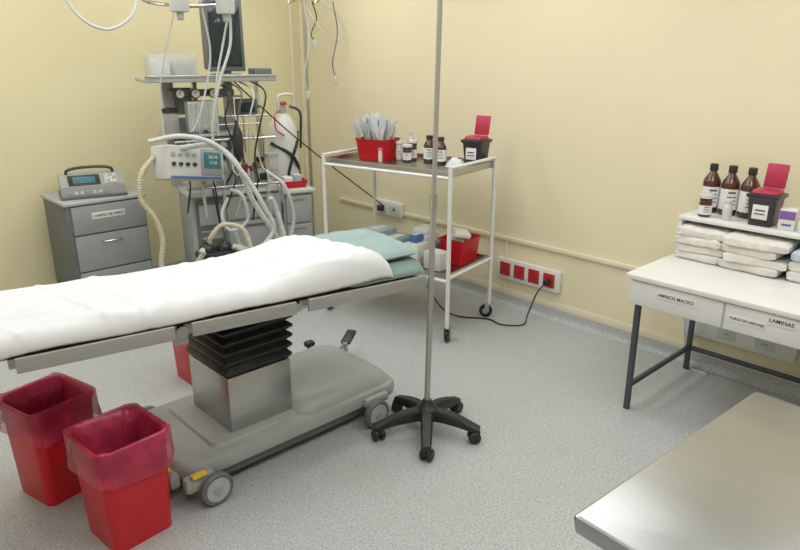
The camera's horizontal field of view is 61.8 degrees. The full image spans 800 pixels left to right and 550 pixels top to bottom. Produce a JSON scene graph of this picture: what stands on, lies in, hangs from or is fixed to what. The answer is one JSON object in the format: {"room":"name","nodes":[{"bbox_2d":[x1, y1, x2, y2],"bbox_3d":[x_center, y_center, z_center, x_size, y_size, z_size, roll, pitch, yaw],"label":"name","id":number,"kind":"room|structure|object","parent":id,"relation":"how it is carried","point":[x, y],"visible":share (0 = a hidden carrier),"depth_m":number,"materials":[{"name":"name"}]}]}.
{"room":"operating room","nodes":[
{"label":"operating room","id":0,"kind":"room"},
{"bbox_2d":[0,0,304,290],"bbox_3d":[-2.872,-1.111,4.376,5.380,2.800,0.100,-16,24,-41],"label":"wall","id":1,"kind":"structure","parent":0,"point":[70,94],"depth_m":4.87,"materials":[{"name":"beige paint"}]},
{"bbox_2d":[152,259,185,268],"bbox_3d":[-2.788,0.193,4.783,5.280,0.070,0.040,-16,24,-41],"label":"baseboard","id":2,"kind":"structure","parent":1,"relation":"attached to","point":[180,261],"depth_m":5.59,"materials":[{"name":"plastic"}]},
{"bbox_2d":[288,0,296,128],"bbox_3d":[-0.955,-1.786,5.965,0.030,2.500,0.016,-16,24,-41],"label":"trim","id":3,"kind":"structure","parent":1,"relation":"attached to","point":[289,5],"depth_m":5.92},
{"bbox_2d":[297,0,308,184],"bbox_3d":[-0.877,-1.701,6.060,0.030,2.720,0.030,-16,24,-41],"label":"trim","id":4,"kind":"structure","parent":1,"relation":"attached to","point":[299,2],"depth_m":6.06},
{"bbox_2d":[0,280,799,549],"bbox_3d":[-0.440,1.048,2.432,5.480,0.100,7.100,-16,24,-41],"label":"floor","id":5,"kind":"structure","parent":0,"point":[545,396],"depth_m":3.08,"materials":[{"name":"plastic"}]},
{"bbox_2d":[0,372,101,506],"bbox_3d":[-1.414,0.667,2.734,0.302,0.437,0.300,11,21,31],"label":"waste bin","id":6,"kind":"object","parent":5,"relation":"on","point":[34,415],"visible":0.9,"depth_m":2.65,"materials":[{"name":"red plastic"}]},
{"bbox_2d":[40,187,152,282],"bbox_3d":[-2.145,-0.193,4.814,0.560,0.785,0.523,-16,24,-41],"label":"base cabinet","id":7,"kind":"object","parent":5,"relation":"on","point":[104,236],"visible":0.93,"depth_m":4.61,"materials":[{"name":"grey metal"}]},
{"bbox_2d":[57,165,127,200],"bbox_3d":[-2.147,-0.656,4.649,0.420,0.197,0.290,-10,20,-28],"label":"defibrillator","id":8,"kind":"object","parent":7,"relation":"on","point":[110,183],"visible":1,"depth_m":4.58,"materials":[{"name":"grey plastic"}]},
{"bbox_2d":[63,403,174,549],"bbox_3d":[-1.024,0.750,2.483,0.297,0.436,0.299,15,23,38],"label":"waste bin","id":9,"kind":"object","parent":5,"relation":"on","point":[121,457],"visible":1,"depth_m":2.41,"materials":[{"name":"red plastic"}]},
{"bbox_2d":[172,341,191,384],"bbox_3d":[-1.102,0.360,3.703,0.276,0.420,0.276,-16,24,-41],"label":"waste bin","id":10,"kind":"object","parent":5,"relation":"on","point":[181,355],"visible":0.12,"depth_m":3.65,"materials":[{"name":"red plastic"}]},
{"bbox_2d":[0,274,426,505],"bbox_3d":[-0.821,0.412,2.855,2.317,0.842,0.994,-16,24,-41],"label":"table","id":11,"kind":"object","parent":5,"relation":"on","point":[252,399],"visible":0.68,"depth_m":2.86,"materials":[{"name":"grey metal"}]},
{"bbox_2d":[0,235,392,359],"bbox_3d":[-0.972,0.044,2.578,1.888,0.180,0.556,-11,21,-31],"label":"sheet","id":12,"kind":"object","parent":11,"relation":"on","point":[37,317],"visible":1,"depth_m":2.54,"materials":[{"name":"white fabric"}]},
{"bbox_2d":[350,256,424,287],"bbox_3d":[-0.190,-0.060,3.072,0.385,0.093,0.540,-11,21,-31],"label":"drape","id":13,"kind":"object","parent":11,"relation":"on","point":[406,266],"visible":0.1,"depth_m":2.91,"materials":[{"name":"teal fabric"}]},
{"bbox_2d":[314,228,417,260],"bbox_3d":[-0.188,-0.135,3.049,0.370,0.079,0.490,-11,21,-31],"label":"pillow","id":14,"kind":"object","parent":13,"relation":"on","point":[389,248],"visible":0.58,"depth_m":3.00,"materials":[{"name":"teal fabric"}]},
{"bbox_2d":[135,74,315,267],"bbox_3d":[-1.156,-0.553,4.618,1.290,1.590,0.906,-9,20,-27],"label":"machine","id":15,"kind":"object","parent":5,"relation":"on","point":[230,210],"visible":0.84,"depth_m":4.53,"materials":[{"name":"grey plastic"}]},
{"bbox_2d":[161,107,178,132],"bbox_3d":[-1.519,-1.020,4.432,0.110,0.170,0.110,-9,20,-27],"label":"canister","id":16,"kind":"object","parent":15,"relation":"on","point":[169,126],"depth_m":4.40,"materials":[{"name":"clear plastic"}]},
{"bbox_2d":[148,59,194,75],"bbox_3d":[-1.498,-1.371,4.377,0.300,0.140,0.200,-9,20,-27],"label":"clear box","id":17,"kind":"object","parent":15,"relation":"on","point":[155,65],"visible":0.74,"depth_m":4.32,"materials":[{"name":"plastic"}]},
{"bbox_2d":[156,129,244,136],"bbox_3d":[-1.378,-0.981,4.625,0.530,0.020,0.350,-9,20,-27],"label":"shelf","id":18,"kind":"object","parent":15,"relation":"attached to","point":[205,132],"depth_m":4.51,"materials":[{"name":"grey plastic"}]},
{"bbox_2d":[135,74,276,82],"bbox_3d":[-1.311,-1.331,4.513,0.850,0.045,0.450,-9,20,-27],"label":"shelf","id":19,"kind":"object","parent":15,"relation":"attached to","point":[247,77],"depth_m":4.32,"materials":[{"name":"grey plastic"}]},
{"bbox_2d":[198,136,231,150],"bbox_3d":[-1.272,-0.893,4.556,0.230,0.095,0.135,-9,20,-27],"label":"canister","id":20,"kind":"object","parent":15,"relation":"on","point":[225,141],"depth_m":4.52,"materials":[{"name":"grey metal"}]},
{"bbox_2d":[199,0,245,74],"bbox_3d":[-1.205,-1.607,4.537,0.250,0.490,0.240,-9,20,-27],"label":"patient monitor","id":21,"kind":"object","parent":15,"relation":"on","point":[215,23],"visible":0.8,"depth_m":4.48,"materials":[{"name":"grey plastic"}]},
{"bbox_2d":[248,68,271,73],"bbox_3d":[-0.963,-1.396,4.599,0.120,0.050,0.160,-9,20,-27],"label":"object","id":22,"kind":"object","parent":15,"relation":"on","point":[250,70],"visible":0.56,"depth_m":4.54,"materials":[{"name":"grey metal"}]},
{"bbox_2d":[265,152,277,175],"bbox_3d":[-0.897,-0.778,4.694,0.090,0.170,0.090,-9,20,-27],"label":"jar","id":23,"kind":"object","parent":15,"relation":"on","point":[269,154],"depth_m":4.66,"materials":[{"name":"clear plastic"}]},
{"bbox_2d":[275,173,307,187],"bbox_3d":[-0.805,-0.703,4.962,0.210,0.090,0.170,-9,20,-27],"label":"tray","id":24,"kind":"object","parent":15,"relation":"on","point":[295,180],"visible":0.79,"depth_m":4.92,"materials":[{"name":"plastic"}]},
{"bbox_2d":[234,82,381,203],"bbox_3d":[-0.694,-1.005,5.117,1.232,1.068,0.061,-9,20,-26],"label":"power cable","id":25,"kind":"object","parent":15,"relation":"attached to","point":[234,82],"visible":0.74,"depth_m":5.11,"materials":[{"name":"black rubber"}]},
{"bbox_2d":[262,93,301,180],"bbox_3d":[-0.939,-0.761,5.507,0.282,1.435,0.297,-16,24,-41],"label":"gas cylinder","id":26,"kind":"object","parent":5,"relation":"on","point":[284,144],"visible":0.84,"depth_m":5.33,"materials":[{"name":"white metal"}]},
{"bbox_2d":[288,0,343,235],"bbox_3d":[-0.719,-1.243,5.670,0.418,2.250,0.354,-16,24,-41],"label":"stand","id":27,"kind":"object","parent":5,"relation":"on","point":[305,26],"visible":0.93,"depth_m":5.46,"materials":[{"name":"metal"}]},
{"bbox_2d":[321,148,496,341],"bbox_3d":[0.044,-0.262,4.514,1.065,1.101,0.610,13,22,34],"label":"cart","id":28,"kind":"object","parent":5,"relation":"on","point":[419,168],"visible":0.59,"depth_m":4.25,"materials":[{"name":"white metal"}]},
{"bbox_2d":[355,136,399,160],"bbox_3d":[-0.149,-0.853,4.495,0.256,0.135,0.212,13,22,34],"label":"tub","id":29,"kind":"object","parent":28,"relation":"on","point":[367,148],"visible":0.8,"depth_m":4.42,"materials":[{"name":"plastic"}]},
{"bbox_2d":[352,117,360,138],"bbox_3d":[-0.281,-0.927,4.442,0.067,0.252,0.112,7,19,20],"label":"pack","id":30,"kind":"object","parent":29,"relation":"in","point":[356,126],"visible":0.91,"depth_m":4.45,"materials":[{"name":"white plastic"}]},
{"bbox_2d":[360,118,369,138],"bbox_3d":[-0.236,-0.945,4.516,0.066,0.239,0.048,1,18,4],"label":"pack","id":31,"kind":"object","parent":29,"relation":"in","point":[361,121],"visible":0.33,"depth_m":4.50,"materials":[{"name":"white plastic"}]},
{"bbox_2d":[361,114,369,138],"bbox_3d":[-0.220,-0.928,4.416,0.057,0.265,0.091,10,21,28],"label":"pack","id":32,"kind":"object","parent":29,"relation":"in","point":[363,117],"visible":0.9,"depth_m":4.40,"materials":[{"name":"white plastic"}]},
{"bbox_2d":[365,120,370,138],"bbox_3d":[-0.210,-0.923,4.438,0.034,0.241,0.090,12,21,32],"label":"pack","id":33,"kind":"object","parent":29,"relation":"in","point":[366,120],"visible":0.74,"depth_m":4.42,"materials":[{"name":"white plastic"}]},
{"bbox_2d":[369,117,379,139],"bbox_3d":[-0.170,-0.913,4.388,0.076,0.254,0.056,-6,19,-16],"label":"pack","id":34,"kind":"object","parent":29,"relation":"in","point":[372,119],"visible":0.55,"depth_m":4.36,"materials":[{"name":"white plastic"}]},
{"bbox_2d":[370,111,378,117],"bbox_3d":[-0.172,-0.981,4.572,0.040,0.271,0.086,8,20,22],"label":"pack","id":35,"kind":"object","parent":29,"relation":"in","point":[375,115],"visible":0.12,"depth_m":4.55,"materials":[{"name":"white plastic"}]},
{"bbox_2d":[373,116,384,139],"bbox_3d":[-0.144,-0.903,4.355,0.093,0.258,0.063,-8,20,-23],"label":"pack","id":36,"kind":"object","parent":29,"relation":"in","point":[378,125],"visible":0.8,"depth_m":4.33,"materials":[{"name":"white plastic"}]},
{"bbox_2d":[383,124,387,139],"bbox_3d":[-0.100,-0.929,4.475,0.043,0.229,0.108,7,19,20],"label":"pack","id":37,"kind":"object","parent":29,"relation":"in","point":[385,131],"visible":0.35,"depth_m":4.48,"materials":[{"name":"white plastic"}]},
{"bbox_2d":[386,118,391,139],"bbox_3d":[-0.078,-0.905,4.388,0.053,0.238,0.092,0,18,0],"label":"pack","id":38,"kind":"object","parent":29,"relation":"in","point":[390,120],"visible":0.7,"depth_m":4.38,"materials":[{"name":"white plastic"}]},
{"bbox_2d":[391,120,396,138],"bbox_3d":[-0.034,-0.921,4.462,0.071,0.225,0.067,-9,20,-26],"label":"pack","id":39,"kind":"object","parent":29,"relation":"in","point":[395,122],"visible":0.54,"depth_m":4.46,"materials":[{"name":"white plastic"}]},
{"bbox_2d":[378,148,381,161],"bbox_3d":[-0.128,-0.777,4.335,0.028,0.090,0.028,-16,24,-41],"label":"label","id":40,"kind":"object","parent":28,"relation":"on","point":[379,149],"visible":1,"depth_m":4.33,"materials":[{"name":"white paper"}]},
{"bbox_2d":[396,141,403,159],"bbox_3d":[-0.002,-0.825,4.432,0.054,0.120,0.054,-16,24,-41],"label":"dropper bottle","id":41,"kind":"object","parent":28,"relation":"on","point":[399,149],"visible":0.91,"depth_m":4.41,"materials":[{"name":"white plastic"}]},
{"bbox_2d":[402,144,412,161],"bbox_3d":[0.048,-0.794,4.353,0.068,0.110,0.068,-16,24,-41],"label":"medicine bottle","id":42,"kind":"object","parent":28,"relation":"on","point":[407,153],"visible":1,"depth_m":4.33,"materials":[{"name":"orange glass"}]},
{"bbox_2d":[326,152,492,177],"bbox_3d":[0.052,-0.733,4.343,0.966,0.042,0.526,13,22,34],"label":"tray","id":43,"kind":"object","parent":28,"relation":"on","point":[419,168],"depth_m":4.18,"materials":[{"name":"metal"}]},
{"bbox_2d":[407,131,413,143],"bbox_3d":[0.073,-0.875,4.489,0.052,0.180,0.052,-16,24,-41],"label":"dropper bottle","id":44,"kind":"object","parent":28,"relation":"on","point":[410,137],"visible":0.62,"depth_m":4.46,"materials":[{"name":"white plastic"}]},
{"bbox_2d":[408,140,417,159],"bbox_3d":[0.086,-0.825,4.417,0.063,0.130,0.063,-16,24,-41],"label":"medicine bottle","id":45,"kind":"object","parent":28,"relation":"on","point":[413,142],"visible":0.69,"depth_m":4.39,"materials":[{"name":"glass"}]},
{"bbox_2d":[404,240,428,263],"bbox_3d":[0.107,-0.150,4.361,0.120,0.141,0.140,14,23,36],"label":"package","id":46,"kind":"object","parent":28,"relation":"on","point":[423,245],"visible":0.4,"depth_m":4.30,"materials":[{"name":"white plastic"}]},
{"bbox_2d":[409,233,423,242],"bbox_3d":[0.107,-0.241,4.332,0.060,0.051,0.090,14,23,36],"label":"package","id":47,"kind":"object","parent":46,"relation":"on","point":[417,237],"visible":1,"depth_m":4.30,"materials":[{"name":"blue plastic"}]},
{"bbox_2d":[424,135,432,161],"bbox_3d":[0.192,-0.820,4.338,0.077,0.170,0.078,-16,24,-41],"label":"bottle","id":48,"kind":"object","parent":28,"relation":"on","point":[428,145],"visible":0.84,"depth_m":4.31,"materials":[{"name":"orange glass"}]},
{"bbox_2d":[423,248,446,271],"bbox_3d":[0.230,-0.098,4.234,0.140,0.121,0.100,16,24,40],"label":"package","id":49,"kind":"object","parent":28,"relation":"on","point":[440,255],"visible":0.56,"depth_m":4.18,"materials":[{"name":"white plastic"}]},
{"bbox_2d":[435,241,440,248],"bbox_3d":[0.172,-0.181,4.536,0.140,0.091,0.200,16,24,40],"label":"package","id":50,"kind":"object","parent":28,"relation":"on","point":[437,243],"visible":0.02,"depth_m":4.52,"materials":[{"name":"teal plastic"}]},
{"bbox_2d":[412,230,438,241],"bbox_3d":[0.172,-0.258,4.511,0.130,0.071,0.180,10,21,28],"label":"package","id":51,"kind":"object","parent":50,"relation":"on","point":[426,237],"visible":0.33,"depth_m":4.46,"materials":[{"name":"paper"}]},
{"bbox_2d":[413,224,429,234],"bbox_3d":[0.166,-0.308,4.486,0.110,0.041,0.140,10,21,29],"label":"package","id":52,"kind":"object","parent":51,"relation":"on","point":[423,228],"visible":0.79,"depth_m":4.44,"materials":[{"name":"paper"}]},
{"bbox_2d":[437,137,446,164],"bbox_3d":[0.257,-0.790,4.246,0.077,0.170,0.078,-16,24,-41],"label":"bottle","id":53,"kind":"object","parent":28,"relation":"on","point":[442,149],"visible":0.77,"depth_m":4.22,"materials":[{"name":"orange glass"}]},
{"bbox_2d":[445,157,464,168],"bbox_3d":[0.344,-0.699,4.133,0.120,0.060,0.100,13,22,34],"label":"face mask","id":54,"kind":"object","parent":28,"relation":"on","point":[453,161],"visible":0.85,"depth_m":4.11,"materials":[{"name":"white fabric"}]},
{"bbox_2d":[421,253,488,279],"bbox_3d":[0.052,-0.134,4.538,0.966,0.042,0.526,13,22,34],"label":"shelf","id":55,"kind":"object","parent":28,"relation":"attached to","point":[456,270],"depth_m":4.23,"materials":[{"name":"metal"}]},
{"bbox_2d":[438,233,481,264],"bbox_3d":[0.392,-0.176,4.409,0.210,0.160,0.250,13,22,34],"label":"tub","id":56,"kind":"object","parent":28,"relation":"on","point":[462,253],"visible":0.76,"depth_m":4.33,"materials":[{"name":"plastic"}]},
{"bbox_2d":[451,227,470,241],"bbox_3d":[0.398,-0.257,4.385,0.158,0.114,0.205,6,19,18],"label":"stack","id":57,"kind":"object","parent":56,"relation":"in","point":[457,234],"visible":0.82,"depth_m":4.33,"materials":[{"name":"fabric"}]},
{"bbox_2d":[461,115,491,164],"bbox_3d":[0.482,-0.848,4.213,0.154,0.299,0.154,13,22,34],"label":"sharps container","id":58,"kind":"object","parent":28,"relation":"on","point":[475,147],"visible":0.94,"depth_m":4.19,"materials":[{"name":"black plastic"}]},
{"bbox_3d":[-0.023,-0.166,4.507,0.160,0.081,0.220,9,20,26],"label":"package","id":59,"kind":"object","parent":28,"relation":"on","visible":0},
{"bbox_2d":[387,232,410,242],"bbox_3d":[-0.023,-0.234,4.485,0.150,0.061,0.200,13,22,34],"label":"package","id":60,"kind":"object","parent":59,"relation":"on","point":[403,237],"visible":0.35,"depth_m":4.46,"materials":[{"name":"plastic"}]},
{"bbox_3d":[-0.131,-0.230,4.672,0.180,0.101,0.260,13,22,34],"label":"package","id":61,"kind":"object","parent":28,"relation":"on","visible":0},
{"bbox_2d":[365,223,396,234],"bbox_3d":[-0.142,-0.302,4.631,0.160,0.061,0.200,16,24,40],"label":"package","id":62,"kind":"object","parent":61,"relation":"on","point":[381,228],"visible":0.54,"depth_m":4.60,"materials":[{"name":"plastic"}]},
{"bbox_2d":[371,0,480,461],"bbox_3d":[0.128,-0.300,2.872,0.524,2.190,0.526,-16,24,-41],"label":"stand","id":63,"kind":"object","parent":5,"relation":"on","point":[426,411],"visible":1,"depth_m":3.07,"materials":[{"name":"black metal"}]},
{"bbox_2d":[427,279,550,325],"bbox_3d":[0.579,0.167,4.486,0.855,0.303,0.174,1,18,4],"label":"power cable","id":64,"kind":"object","parent":5,"relation":"on","point":[546,282],"visible":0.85,"depth_m":4.48,"materials":[{"name":"black rubber"}]},
{"bbox_2d":[574,392,799,549],"bbox_3d":[1.094,0.960,1.169,0.804,0.850,1.404,-14,23,-37],"label":"steel table","id":65,"kind":"object","parent":5,"relation":"on","point":[733,483],"visible":1,"depth_m":1.37,"materials":[{"name":"silver metal"}]},
{"bbox_2d":[623,253,799,408],"bbox_3d":[1.955,0.450,2.943,0.750,0.720,1.760,-16,24,-41],"label":"desk","id":66,"kind":"object","parent":5,"relation":"on","point":[750,304],"visible":0.99,"depth_m":3.04,"materials":[{"name":"white laminate"}]},
{"bbox_2d":[683,318,706,374],"bbox_3d":[1.656,0.300,3.777,0.039,0.493,0.236,-8,20,-24],"label":"power cable","id":67,"kind":"object","parent":66,"relation":"hanging from","point":[683,318],"visible":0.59,"depth_m":3.82,"materials":[{"name":"white plastic"}]},
{"bbox_2d":[675,249,722,264],"bbox_3d":[1.576,-0.116,3.435,0.252,0.047,0.240,-16,24,-41],"label":"linens","id":68,"kind":"object","parent":66,"relation":"on","point":[708,259],"visible":0.43,"depth_m":3.35,"materials":[{"name":"fabric"}]},
{"bbox_2d":[677,243,725,256],"bbox_3d":[1.578,-0.155,3.421,0.242,0.048,0.252,15,24,39],"label":"linens","id":69,"kind":"object","parent":68,"relation":"on","point":[681,246],"visible":0.41,"depth_m":3.33,"materials":[{"name":"fabric"}]},
{"bbox_2d":[675,234,722,248],"bbox_3d":[1.559,-0.191,3.401,0.245,0.046,0.230,-16,24,-41],"label":"linens","id":70,"kind":"object","parent":69,"relation":"on","point":[695,241],"visible":0.48,"depth_m":3.32,"materials":[{"name":"fabric"}]},
{"bbox_2d":[676,221,736,241],"bbox_3d":[1.563,-0.229,3.387,0.242,0.047,0.248,16,24,39],"label":"linens","id":71,"kind":"object","parent":70,"relation":"on","point":[693,229],"visible":0.76,"depth_m":3.33,"materials":[{"name":"fabric"}]},
{"bbox_2d":[675,209,799,249],"bbox_3d":[2.136,-0.046,2.967,0.335,0.208,1.730,-16,24,-41],"label":"shelf","id":72,"kind":"object","parent":66,"relation":"on","point":[735,222],"visible":0.27,"depth_m":3.28,"materials":[{"name":"white wood"}]},
{"bbox_2d":[698,194,713,216],"bbox_3d":[1.548,-0.353,3.390,0.067,0.110,0.067,-16,24,-41],"label":"bottle","id":73,"kind":"object","parent":72,"relation":"on","point":[705,204],"visible":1,"depth_m":3.37,"materials":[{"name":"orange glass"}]},
{"bbox_2d":[701,163,721,212],"bbox_3d":[1.619,-0.455,3.477,0.089,0.250,0.090,-16,24,-41],"label":"bottle","id":74,"kind":"object","parent":72,"relation":"on","point":[712,182],"visible":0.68,"depth_m":3.44,"materials":[{"name":"orange glass"}]},
{"bbox_2d":[721,199,732,220],"bbox_3d":[1.623,-0.323,3.316,0.044,0.100,0.044,-16,24,-41],"label":"bottle","id":75,"kind":"object","parent":72,"relation":"on","point":[727,208],"visible":1,"depth_m":3.30,"materials":[{"name":"plastic"}]},
{"bbox_2d":[717,165,740,215],"bbox_3d":[1.684,-0.433,3.412,0.089,0.250,0.090,-16,24,-41],"label":"bottle","id":76,"kind":"object","parent":72,"relation":"on","point":[730,186],"visible":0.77,"depth_m":3.38,"materials":[{"name":"orange glass"}]},
{"bbox_2d":[736,167,759,218],"bbox_3d":[1.749,-0.412,3.346,0.089,0.250,0.090,-16,24,-41],"label":"bottle","id":77,"kind":"object","parent":72,"relation":"on","point":[751,182],"visible":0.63,"depth_m":3.32,"materials":[{"name":"orange glass"}]},
{"bbox_2d":[746,163,790,227],"bbox_3d":[1.755,-0.382,3.196,0.147,0.286,0.147,-16,24,-41],"label":"sharps container","id":78,"kind":"object","parent":72,"relation":"on","point":[765,203],"visible":0.99,"depth_m":3.18,"materials":[{"name":"black plastic"}]},
{"bbox_2d":[777,206,799,230],"bbox_3d":[1.819,-0.263,3.131,0.070,0.100,0.061,15,23,39],"label":"carton","id":79,"kind":"object","parent":72,"relation":"on","point":[788,217],"visible":1,"depth_m":3.11,"materials":[{"name":"white cardboard"}]},
{"bbox_2d":[718,258,788,276],"bbox_3d":[1.735,-0.058,3.256,0.251,0.047,0.273,-15,23,-39],"label":"linens","id":80,"kind":"object","parent":66,"relation":"on","point":[756,270],"visible":0.42,"depth_m":3.17,"materials":[{"name":"fabric"}]},
{"bbox_2d":[723,251,791,270],"bbox_3d":[1.736,-0.092,3.227,0.283,0.048,0.246,15,23,38],"label":"linens","id":81,"kind":"object","parent":80,"relation":"on","point":[782,263],"visible":0.58,"depth_m":3.13,"materials":[{"name":"fabric"}]},
{"bbox_2d":[720,243,795,259],"bbox_3d":[1.726,-0.135,3.229,0.248,0.047,0.265,-14,23,-37],"label":"linens","id":82,"kind":"object","parent":81,"relation":"on","point":[738,250],"visible":0.41,"depth_m":3.14,"materials":[{"name":"fabric"}]},
{"bbox_2d":[722,229,799,253],"bbox_3d":[1.727,-0.167,3.192,0.294,0.048,0.250,16,24,40],"label":"linens","id":83,"kind":"object","parent":82,"relation":"on","point":[737,238],"visible":0.88,"depth_m":3.13,"materials":[{"name":"fabric"}]},
{"bbox_2d":[786,270,799,282],"bbox_3d":[1.940,-0.001,3.068,0.250,0.056,0.246,-17,25,-42],"label":"linens","id":84,"kind":"object","parent":66,"relation":"on","point":[793,276],"visible":0.82,"depth_m":3.05,"materials":[{"name":"fabric"}]},
{"bbox_2d":[788,260,799,271],"bbox_3d":[1.939,-0.044,3.055,0.244,0.054,0.245,17,25,42],"label":"linens","id":85,"kind":"object","parent":84,"relation":"on","point":[794,266],"visible":0.81,"depth_m":3.04,"materials":[{"name":"fabric"}]},
{"bbox_2d":[791,248,799,261],"bbox_3d":[1.931,-0.090,3.033,0.250,0.051,0.226,-16,24,-41],"label":"linens","id":86,"kind":"object","parent":85,"relation":"on","point":[795,256],"visible":1,"depth_m":3.02,"materials":[{"name":"blue fabric"}]},
{"bbox_2d":[302,0,799,375],"bbox_3d":[1.521,-0.901,3.733,0.100,2.800,7.100,-16,24,-41],"label":"wall","id":87,"kind":"structure","parent":0,"point":[610,119],"depth_m":4.20,"materials":[{"name":"beige paint"}]},
{"bbox_2d":[376,198,404,217],"bbox_3d":[-0.049,-0.552,5.464,0.085,0.125,0.337,-16,24,-41],"label":"wall outlet","id":88,"kind":"object","parent":87,"relation":"attached to","point":[391,208],"visible":0.88,"depth_m":5.43,"materials":[{"name":"white plastic"}]},
{"bbox_2d":[376,201,385,212],"bbox_3d":[-0.174,-0.565,5.574,0.051,0.080,0.120,-16,24,-41],"label":"socket","id":89,"kind":"object","parent":88,"relation":"attached to","point":[381,208],"depth_m":5.55,"materials":[{"name":"white plastic"}]},
{"bbox_2d":[389,204,398,215],"bbox_3d":[-0.049,-0.533,5.477,0.008,0.080,0.120,-16,24,-41],"label":"socket","id":90,"kind":"object","parent":88,"relation":"attached to","point":[393,208],"depth_m":5.47,"materials":[{"name":"white plastic"}]},
{"bbox_2d":[339,197,638,270],"bbox_3d":[1.649,0.038,3.805,0.018,0.030,6.400,-16,24,-41],"label":"trim","id":91,"kind":"structure","parent":87,"relation":"attached to","point":[507,238],"depth_m":4.60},
{"bbox_2d":[503,240,507,292],"bbox_3d":[0.755,-0.059,4.780,0.012,0.390,0.020,-16,24,-41],"label":"trim","id":92,"kind":"structure","parent":87,"relation":"attached to","point":[506,242],"depth_m":4.75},
{"bbox_2d":[497,256,561,293],"bbox_3d":[0.886,-0.005,4.632,0.036,0.150,0.530,-16,24,-41],"label":"panel","id":93,"kind":"object","parent":87,"relation":"attached to","point":[508,268],"visible":0.95,"depth_m":4.61,"materials":[{"name":"white plastic"}]},
{"bbox_2d":[500,261,509,275],"bbox_3d":[0.746,-0.045,4.754,0.008,0.096,0.090,-16,24,-41],"label":"socket","id":94,"kind":"object","parent":93,"relation":"attached to","point":[504,265],"depth_m":4.75,"materials":[{"name":"red plastic"}]},
{"bbox_2d":[513,265,524,279],"bbox_3d":[0.830,-0.017,4.669,0.008,0.096,0.090,-16,24,-41],"label":"socket","id":95,"kind":"object","parent":93,"relation":"attached to","point":[518,270],"depth_m":4.67,"materials":[{"name":"red plastic"}]},
{"bbox_2d":[528,269,538,283],"bbox_3d":[0.914,0.010,4.584,0.008,0.096,0.090,-16,24,-41],"label":"socket","id":96,"kind":"object","parent":93,"relation":"attached to","point":[533,274],"depth_m":4.58,"materials":[{"name":"red plastic"}]},
{"bbox_2d":[543,273,554,288],"bbox_3d":[0.999,0.038,4.498,0.008,0.096,0.090,-16,24,-41],"label":"socket","id":97,"kind":"object","parent":93,"relation":"attached to","point":[550,276],"depth_m":4.49,"materials":[{"name":"red plastic"}]},
{"bbox_2d":[427,278,799,400],"bbox_3d":[1.470,0.412,4.111,0.040,0.070,6.900,-16,24,-41],"label":"baseboard","id":98,"kind":"structure","parent":87,"relation":"attached to","point":[779,386],"depth_m":4.11,"materials":[{"name":"plastic"}]},
{"bbox_2d":[455,274,799,384],"bbox_3d":[1.585,0.385,3.999,0.006,0.050,6.600,-16,24,-41],"label":"trim","id":99,"kind":"structure","parent":87,"relation":"attached to","point":[652,335],"depth_m":4.29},
{"bbox_2d":[681,318,798,362],"bbox_3d":[1.845,0.332,3.662,0.044,0.120,0.600,-16,24,-41],"label":"wall outlet","id":100,"kind":"object","parent":87,"relation":"attached to","point":[785,353],"visible":0.53,"depth_m":3.62,"materials":[{"name":"white plastic"}]},
{"bbox_2d":[716,327,735,341],"bbox_3d":[1.797,0.325,3.683,0.005,0.070,0.100,-16,24,-41],"label":"socket","id":101,"kind":"object","parent":100,"relation":"attached to","point":[722,335],"depth_m":3.69,"materials":[{"name":"white plastic"}]},
{"bbox_2d":[754,338,775,353],"bbox_3d":[1.934,0.370,3.545,0.005,0.070,0.100,-16,24,-41],"label":"socket","id":102,"kind":"object","parent":100,"relation":"attached to","point":[761,346],"depth_m":3.55,"materials":[{"name":"white plastic"}]},
{"bbox_3d":[-0.440,-1.709,1.534,5.480,0.100,7.100,-16,24,-41],"label":"ceiling","id":103,"kind":"structure","parent":0,"visible":0},
{"bbox_2d":[65,0,234,141],"bbox_3d":[-1.558,-1.612,4.212,1.181,1.762,0.678,16,24,40],"label":"pendant","id":104,"kind":"object","parent":103,"relation":"hanging from","point":[225,8],"visible":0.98,"depth_m":4.10,"materials":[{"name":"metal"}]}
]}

